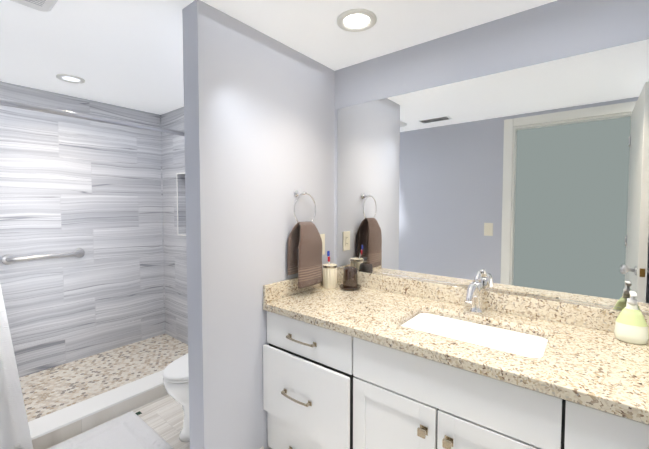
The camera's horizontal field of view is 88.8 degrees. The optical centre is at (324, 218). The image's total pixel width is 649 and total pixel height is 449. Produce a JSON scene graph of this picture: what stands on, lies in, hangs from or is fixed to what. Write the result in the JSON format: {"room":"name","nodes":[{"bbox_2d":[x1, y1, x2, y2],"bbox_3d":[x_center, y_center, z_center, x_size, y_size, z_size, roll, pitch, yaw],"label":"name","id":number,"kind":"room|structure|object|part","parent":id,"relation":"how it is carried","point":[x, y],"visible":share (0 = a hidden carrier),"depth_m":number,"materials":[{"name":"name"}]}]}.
{"room":"bathroom","nodes":[
{"label":"bathroom","id":0,"kind":"room"},
{"bbox_2d":[0,81,164,377],"bbox_3d":[-2.224,0.141,2.833,0.100,2.356,2.270,2,3,39],"label":"wall","id":1,"kind":"structure","parent":0,"point":[92,189],"depth_m":2.86,"materials":[{"name":"tile"}]},
{"bbox_2d":[1,248,84,264],"bbox_3d":[-2.244,0.306,2.676,0.069,0.080,0.530,2,3,39],"label":"grab bar","id":2,"kind":"object","parent":1,"relation":"attached to","point":[8,259],"visible":1,"depth_m":2.61,"materials":[{"name":"silver metal"}]},
{"bbox_2d":[46,394,189,448],"bbox_3d":[-0.654,1.411,1.626,4.125,0.080,2.270,2,3,39],"label":"floor","id":3,"kind":"structure","parent":0,"point":[163,417],"depth_m":2.23,"materials":[{"name":"tile"}]},
{"bbox_2d":[15,370,163,446],"bbox_3d":[-1.558,1.250,2.204,0.200,0.016,1.850,2,3,39],"label":"sill","id":4,"kind":"structure","parent":3,"relation":"on","point":[51,422],"depth_m":2.20,"materials":[{"name":"white stone"}]},
{"bbox_2d":[19,334,187,421],"bbox_3d":[-1.944,1.291,2.515,0.795,0.085,1.850,2,3,39],"label":"shower floor","id":5,"kind":"structure","parent":3,"relation":"on","point":[51,390],"depth_m":2.64,"materials":[{"name":"stone"}]},
{"bbox_2d":[48,411,172,448],"bbox_3d":[-1.361,1.348,1.812,0.561,0.028,0.861,2,3,39],"label":"bath rug","id":6,"kind":"object","parent":3,"relation":"on","point":[131,430],"visible":0.98,"depth_m":2.02,"materials":[{"name":"white fabric"}]},
{"bbox_2d":[163,354,189,441],"bbox_3d":[-0.704,0.939,2.220,0.460,0.812,0.736,2,3,39],"label":"toilet","id":7,"kind":"object","parent":3,"relation":"on","point":[176,378],"visible":0.19,"depth_m":1.97,"materials":[{"name":"white ceramic"}]},
{"bbox_3d":[-0.762,0.936,2.147,0.372,0.016,0.542,2,3,39],"label":"seat","id":8,"kind":"part","parent":7,"relation":"part of","materials":[{"name":"white plastic"}]},
{"bbox_3d":[-0.760,0.917,2.149,0.380,0.018,0.556,2,3,39],"label":"lid","id":9,"kind":"part","parent":7,"relation":"part of","materials":[{"name":"white plastic"}]},
{"bbox_2d":[263,308,648,448],"bbox_3d":[0.578,0.945,1.496,1.860,0.860,0.696,2,3,39],"label":"bathroom vanity","id":10,"kind":"object","parent":3,"relation":"on","point":[376,361],"depth_m":1.35,"materials":[{"name":"white wood"}]},
{"bbox_3d":[-0.095,1.182,1.696,0.568,0.217,0.019,2,3,39],"label":"drawer","id":11,"kind":"part","parent":10,"relation":"part of","materials":[{"name":"white wood"}]},
{"bbox_3d":[-0.112,0.887,1.662,0.568,0.364,0.019,2,3,39],"label":"drawer","id":12,"kind":"part","parent":10,"relation":"part of","materials":[{"name":"white wood"}]},
{"bbox_3d":[-0.095,0.609,1.672,0.568,0.178,0.019,2,3,39],"label":"drawer","id":13,"kind":"part","parent":10,"relation":"part of","materials":[{"name":"white wood"}]},
{"bbox_3d":[0.282,1.010,1.391,0.254,0.465,0.009,2,3,39],"label":"door panel","id":14,"kind":"part","parent":10,"relation":"part of","materials":[{"name":"white wood"}]},
{"bbox_3d":[0.280,0.749,1.378,0.250,0.062,0.019,2,3,39],"label":"door rail","id":15,"kind":"part","parent":10,"relation":"part of","materials":[{"name":"white wood"}]},
{"bbox_3d":[0.384,0.818,1.282,0.032,0.032,0.004,2,3,39],"label":"knob plate","id":16,"kind":"part","parent":10,"relation":"part of","materials":[{"name":"beige metal"}]},
{"bbox_3d":[0.459,0.821,1.222,0.032,0.032,0.004,2,3,39],"label":"knob plate","id":17,"kind":"part","parent":10,"relation":"part of","materials":[{"name":"beige metal"}]},
{"bbox_2d":[263,284,648,419],"bbox_3d":[0.590,0.495,1.493,1.860,0.040,0.656,2,3,39],"label":"countertop","id":18,"kind":"structure","parent":10,"relation":"on","point":[592,365],"depth_m":1.26,"materials":[{"name":"beige stone"}]},
{"bbox_2d":[323,251,336,288],"bbox_3d":[0.035,0.325,2.144,0.094,0.244,0.095,2,3,39],"label":"cup","id":19,"kind":"object","parent":18,"relation":"on","point":[329,276],"visible":1,"depth_m":2.11,"materials":[{"name":"beige ceramic"}]},
{"bbox_2d":[339,266,360,289],"bbox_3d":[0.166,0.378,2.122,0.141,0.139,0.141,2,3,39],"label":"brush holder","id":20,"kind":"object","parent":18,"relation":"on","point":[350,278],"visible":1,"depth_m":2.08,"materials":[{"name":"brown glass"}]},
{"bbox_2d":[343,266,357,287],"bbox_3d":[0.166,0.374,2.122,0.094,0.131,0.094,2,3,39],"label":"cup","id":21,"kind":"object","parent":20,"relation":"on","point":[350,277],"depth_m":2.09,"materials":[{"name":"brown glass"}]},
{"bbox_2d":[399,308,546,359],"bbox_3d":[0.637,0.586,1.467,0.634,0.163,0.420,2,3,39],"label":"sink","id":22,"kind":"object","parent":18,"relation":"in","point":[519,340],"depth_m":1.50,"materials":[{"name":"white ceramic"}]},
{"bbox_2d":[463,271,486,315],"bbox_3d":[0.736,0.370,1.628,0.072,0.198,0.217,2,3,39],"label":"faucet","id":23,"kind":"object","parent":18,"relation":"on","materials":[{"name":"silver metal"}]},
{"bbox_2d":[614,291,648,344],"bbox_3d":[1.197,0.383,1.290,0.100,0.199,0.077,2,3,39],"label":"soap bottle","id":24,"kind":"object","parent":18,"relation":"on","point":[631,326],"visible":1,"depth_m":1.28,"materials":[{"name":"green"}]},
{"bbox_3d":[0.581,1.021,1.151,0.257,0.465,0.009,2,3,39],"label":"door panel","id":25,"kind":"part","parent":10,"relation":"part of","materials":[{"name":"white wood"}]},
{"bbox_3d":[0.579,0.759,1.138,0.253,0.062,0.019,2,3,39],"label":"door rail","id":26,"kind":"part","parent":10,"relation":"part of","materials":[{"name":"white wood"}]},
{"bbox_3d":[0.932,0.643,0.850,0.510,0.178,0.019,2,3,39],"label":"drawer","id":27,"kind":"part","parent":10,"relation":"part of","materials":[{"name":"white wood"}]},
{"bbox_2d":[161,110,185,340],"bbox_3d":[-1.452,0.115,3.463,0.315,2.356,0.320,2,3,39],"label":"wall","id":28,"kind":"structure","parent":0,"point":[170,235],"depth_m":3.32,"materials":[{"name":"tile"}]},
{"bbox_2d":[176,107,187,344],"bbox_3d":[-1.199,0.123,3.260,0.335,2.356,0.320,2,3,39],"label":"wall","id":29,"kind":"structure","parent":0,"point":[183,291],"depth_m":3.20,"materials":[{"name":"tile"}]},
{"bbox_2d":[32,385,167,448],"bbox_3d":[-1.559,1.302,2.207,0.190,0.088,1.850,2,3,39],"label":"sill","id":30,"kind":"structure","parent":29,"relation":"attached to","point":[50,439],"depth_m":2.15,"materials":[{"name":"tile"}]},
{"bbox_2d":[176,175,178,230],"bbox_3d":[-1.435,-0.138,3.232,0.012,0.580,0.005,2,3,39],"label":"trim","id":31,"kind":"structure","parent":29,"relation":"attached to","point":[177,205],"depth_m":3.23,"materials":[{"name":"white"}]},
{"bbox_2d":[182,0,334,448],"bbox_3d":[-0.300,0.177,1.964,0.130,2.356,1.020,2,3,39],"label":"wall","id":32,"kind":"structure","parent":0,"point":[259,122],"depth_m":1.69,"materials":[{"name":"grey paint"}]},
{"bbox_2d":[263,277,322,303],"bbox_3d":[-0.133,0.404,2.059,0.020,0.095,0.632,2,3,39],"label":"backsplash","id":33,"kind":"structure","parent":32,"relation":"attached to","point":[276,291],"depth_m":1.91,"materials":[{"name":"beige stone"}]},
{"bbox_2d":[287,189,322,288],"bbox_3d":[-0.117,0.109,1.982,0.128,0.573,0.208,2,3,39],"label":"towel ring","id":34,"kind":"object","parent":32,"relation":"attached to","point":[304,252],"visible":1,"depth_m":1.94,"materials":[{"name":"brown fabric"}]},
{"bbox_2d":[287,221,322,288],"bbox_3d":[-0.116,0.207,1.985,0.124,0.378,0.208,2,3,39],"label":"towel","id":35,"kind":"object","parent":34,"relation":"hanging from","point":[304,244],"depth_m":1.94,"materials":[{"name":"brown fabric"}]},
{"bbox_2d":[320,234,324,254],"bbox_3d":[-0.025,0.174,2.196,0.008,0.140,0.088,2,3,39],"label":"electrical outlet plate","id":36,"kind":"object","parent":32,"relation":"attached to","point":[323,242],"visible":0.38,"depth_m":2.21,"materials":[{"name":"beige plastic"}]},
{"bbox_2d":[337,268,648,339],"bbox_3d":[0.789,0.417,1.738,1.860,0.095,0.019,2,3,39],"label":"backsplash","id":37,"kind":"structure","parent":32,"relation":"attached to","point":[586,316],"depth_m":1.62,"materials":[{"name":"beige stone"}]},
{"bbox_2d":[0,0,556,114],"bbox_3d":[-0.654,-1.023,1.524,4.125,0.080,2.270,2,3,39],"label":"ceiling","id":38,"kind":"structure","parent":0,"point":[126,53],"depth_m":1.80,"materials":[{"name":"white paint"}]},
{"bbox_2d":[9,0,57,11],"bbox_3d":[-1.258,-0.961,1.319,0.380,0.027,0.330,2,3,39],"label":"fan","id":39,"kind":"object","parent":38,"relation":"attached to","point":[44,5],"visible":0.96,"depth_m":1.48,"materials":[{"name":"white plastic"}]},
{"bbox_2d":[56,74,84,83],"bbox_3d":[-1.845,-1.014,2.409,0.170,0.012,0.170,2,3,39],"label":"recessed light","id":40,"kind":"object","parent":38,"relation":"in","point":[68,78],"visible":0.98,"depth_m":2.40,"materials":[{"name":"white paint"}]},
{"bbox_2d":[337,8,376,31],"bbox_3d":[0.160,-0.982,1.650,0.200,0.012,0.200,2,3,39],"label":"recessed light","id":41,"kind":"object","parent":38,"relation":"in","point":[356,20],"visible":1,"depth_m":1.64,"materials":[{"name":"white paint"}]},
{"bbox_2d":[334,0,648,314],"bbox_3d":[0.817,0.185,1.787,2.095,2.356,0.100,2,3,39],"label":"wall","id":42,"kind":"structure","parent":0,"point":[554,30],"depth_m":1.65,"materials":[{"name":"grey paint"}]},
{"bbox_2d":[337,267,648,313],"bbox_3d":[0.804,0.363,1.733,1.832,0.010,0.009,2,3,39],"label":"channel","id":43,"kind":"object","parent":42,"relation":"attached to","point":[575,302],"visible":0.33,"depth_m":1.62,"materials":[{"name":"silver metal"}]},
{"bbox_2d":[337,39,648,311],"bbox_3d":[0.805,-0.183,1.711,1.832,1.083,0.005,2,3,39],"label":"mirror glass","id":44,"kind":"object","parent":42,"relation":"attached to","point":[532,180],"visible":0.89,"depth_m":1.61,"materials":[{"name":"silver"}]},
{"bbox_3d":[-2.479,0.191,1.648,0.985,2.356,0.100,2,3,39],"label":"wall","id":45,"kind":"structure","parent":0,"visible":0},
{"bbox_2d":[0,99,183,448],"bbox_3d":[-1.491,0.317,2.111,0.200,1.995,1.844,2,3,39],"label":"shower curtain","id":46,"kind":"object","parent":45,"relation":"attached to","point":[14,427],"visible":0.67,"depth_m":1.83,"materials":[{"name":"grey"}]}
]}

